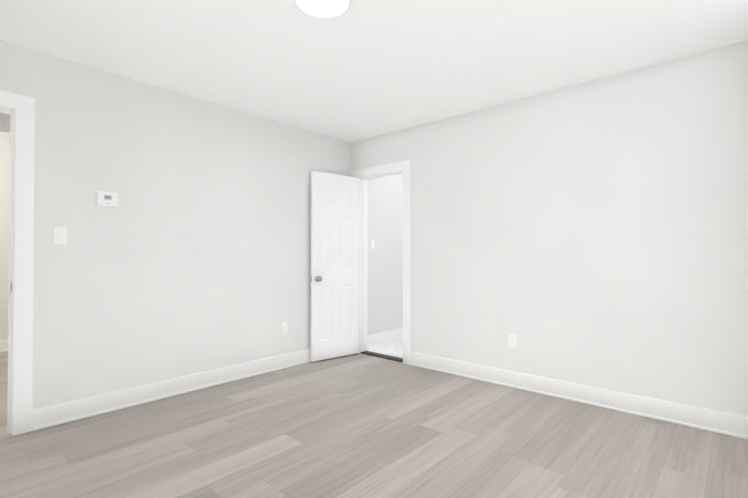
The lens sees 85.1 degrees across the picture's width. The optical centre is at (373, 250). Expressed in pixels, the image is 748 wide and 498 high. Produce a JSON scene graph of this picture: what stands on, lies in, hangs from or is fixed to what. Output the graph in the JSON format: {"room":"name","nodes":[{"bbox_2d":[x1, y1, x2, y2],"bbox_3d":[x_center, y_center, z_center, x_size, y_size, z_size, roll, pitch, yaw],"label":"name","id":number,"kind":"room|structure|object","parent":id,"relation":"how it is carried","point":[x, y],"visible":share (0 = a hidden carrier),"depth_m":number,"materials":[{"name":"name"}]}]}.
{"room":"empty bedroom","nodes":[
{"label":"empty bedroom","id":0,"kind":"room"},
{"bbox_2d":[0,133,9,340],"bbox_3d":[-3.562,-0.293,5.663,0.120,2.950,7.640,-1,-1,42],"label":"wall","id":1,"kind":"structure","parent":0,"point":[4,203],"depth_m":4.74,"materials":[{"name":"paint"}]},
{"bbox_2d":[0,340,7,352],"bbox_3d":[-4.372,1.103,4.627,0.025,0.135,4.800,-1,-1,42],"label":"baseboard","id":2,"kind":"structure","parent":1,"relation":"attached to","point":[3,345],"depth_m":4.70,"materials":[{"name":"paint"}]},
{"bbox_2d":[0,112,9,134],"bbox_3d":[-4.313,-1.494,4.738,0.006,0.260,0.560,-1,-1,42],"label":"air vent","id":3,"kind":"object","parent":1,"relation":"in","point":[4,123],"visible":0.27,"depth_m":4.75,"materials":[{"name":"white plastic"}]},
{"bbox_2d":[0,41,402,408],"bbox_3d":[-0.806,-0.309,4.263,0.120,2.950,6.070,-1,-1,42],"label":"wall","id":4,"kind":"structure","parent":0,"point":[190,254],"depth_m":3.22,"materials":[{"name":"white paint"}]},
{"bbox_2d":[0,90,35,435],"bbox_3d":[-2.547,0.078,2.287,0.138,2.130,0.970,-1,-1,42],"label":"door frame","id":5,"kind":"structure","parent":4,"relation":"attached to","point":[23,312],"depth_m":2.56,"materials":[{"name":"paint"}]},
{"bbox_2d":[54,227,66,243],"bbox_3d":[-2.091,-0.103,2.717,0.012,0.115,0.070,-1,-1,42],"label":"light switch","id":6,"kind":"object","parent":4,"relation":"attached to","point":[60,235],"visible":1,"depth_m":2.71,"materials":[{"name":"white plastic"}]},
{"bbox_2d":[96,191,117,206],"bbox_3d":[-1.906,-0.372,2.916,0.027,0.104,0.134,-1,-1,42],"label":"thermostat","id":7,"kind":"object","parent":4,"relation":"attached to","point":[107,199],"visible":1,"depth_m":2.90,"materials":[{"name":"white plastic"}]},
{"bbox_2d":[32,349,310,430],"bbox_3d":[-1.221,1.092,3.672,0.025,0.135,2.880,-1,-1,42],"label":"baseboard","id":8,"kind":"structure","parent":4,"relation":"attached to","point":[61,413],"depth_m":3.14,"materials":[{"name":"paint"}]},
{"bbox_2d":[281,321,286,333],"bbox_3d":[-0.893,0.763,4.057,0.007,0.115,0.070,-1,-1,42],"label":"outlet","id":9,"kind":"object","parent":4,"relation":"attached to","point":[283,327],"visible":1,"depth_m":4.05,"materials":[{"name":"white plastic"}]},
{"bbox_2d":[370,239,374,248],"bbox_3d":[-0.016,-0.087,5.050,0.012,0.115,0.070,-1,-1,42],"label":"light switch","id":10,"kind":"object","parent":4,"relation":"attached to","point":[372,243],"visible":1,"depth_m":5.04,"materials":[{"name":"white plastic"}]},
{"bbox_2d":[368,328,402,345],"bbox_3d":[0.497,1.102,5.610,0.017,0.135,2.060,-1,-1,42],"label":"baseboard","id":11,"kind":"structure","parent":4,"relation":"attached to","point":[383,337],"depth_m":5.19,"materials":[{"name":"paint"}]},
{"bbox_2d":[0,352,747,497],"bbox_3d":[-1.814,1.197,2.593,6.790,0.100,5.400,-1,-1,42],"label":"floor","id":12,"kind":"structure","parent":0,"point":[357,425],"depth_m":2.38,"materials":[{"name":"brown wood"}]},
{"bbox_2d":[361,351,402,362],"bbox_3d":[0.112,1.165,4.493,0.624,0.026,0.112,-1,-1,42],"label":"threshold","id":13,"kind":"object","parent":12,"relation":"on","point":[388,357],"depth_m":4.48,"materials":[{"name":"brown metal"}]},
{"bbox_2d":[0,0,747,142],"bbox_3d":[0.491,-1.350,2.874,3.680,0.120,6.440,-1,-1,42],"label":"ceiling","id":14,"kind":"structure","parent":0,"point":[358,70],"depth_m":2.58,"materials":[{"name":"white paint"}]},
{"bbox_2d":[295,0,349,17],"bbox_3d":[-0.263,-1.284,2.085,0.284,0.030,0.284,-1,-1,42],"label":"ceiling light","id":15,"kind":"object","parent":14,"relation":"in","point":[325,8],"visible":0.98,"depth_m":2.12,"materials":[{"name":"glass"}]},
{"bbox_2d":[367,338,402,357],"bbox_3d":[1.240,1.218,4.989,2.190,0.112,2.240,-1,-1,42],"label":"floor","id":16,"kind":"structure","parent":0,"point":[393,348],"depth_m":4.85,"materials":[{"name":"stone"}]},
{"bbox_2d":[351,40,747,416],"bbox_3d":[1.142,-0.062,3.592,3.680,2.440,0.120,-1,-1,42],"label":"wall","id":17,"kind":"structure","parent":0,"point":[593,233],"depth_m":3.04,"materials":[{"name":"white paint"}]},
{"bbox_2d":[350,160,410,364],"bbox_3d":[0.097,0.116,4.518,0.865,2.105,0.156,-1,-1,42],"label":"door frame","id":18,"kind":"structure","parent":17,"relation":"attached to","point":[405,166],"depth_m":4.45,"materials":[{"name":"paint"}]},
{"bbox_2d":[310,171,358,361],"bbox_3d":[-0.410,0.160,4.442,0.627,1.988,0.136,1,-1,-39],"label":"door","id":19,"kind":"structure","parent":18,"relation":"attached to","point":[334,320],"depth_m":4.42,"materials":[{"name":"paint"}]},
{"bbox_2d":[508,333,515,347],"bbox_3d":[1.177,0.762,3.466,0.070,0.115,0.007,-1,-1,42],"label":"outlet","id":20,"kind":"object","parent":17,"relation":"attached to","point":[511,340],"visible":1,"depth_m":3.47,"materials":[{"name":"white plastic"}]},
{"bbox_2d":[410,352,747,439],"bbox_3d":[1.357,1.087,3.289,2.635,0.135,0.025,-1,-1,42],"label":"baseboard","id":21,"kind":"structure","parent":17,"relation":"attached to","point":[725,423],"depth_m":3.01,"materials":[{"name":"paint"}]}
]}

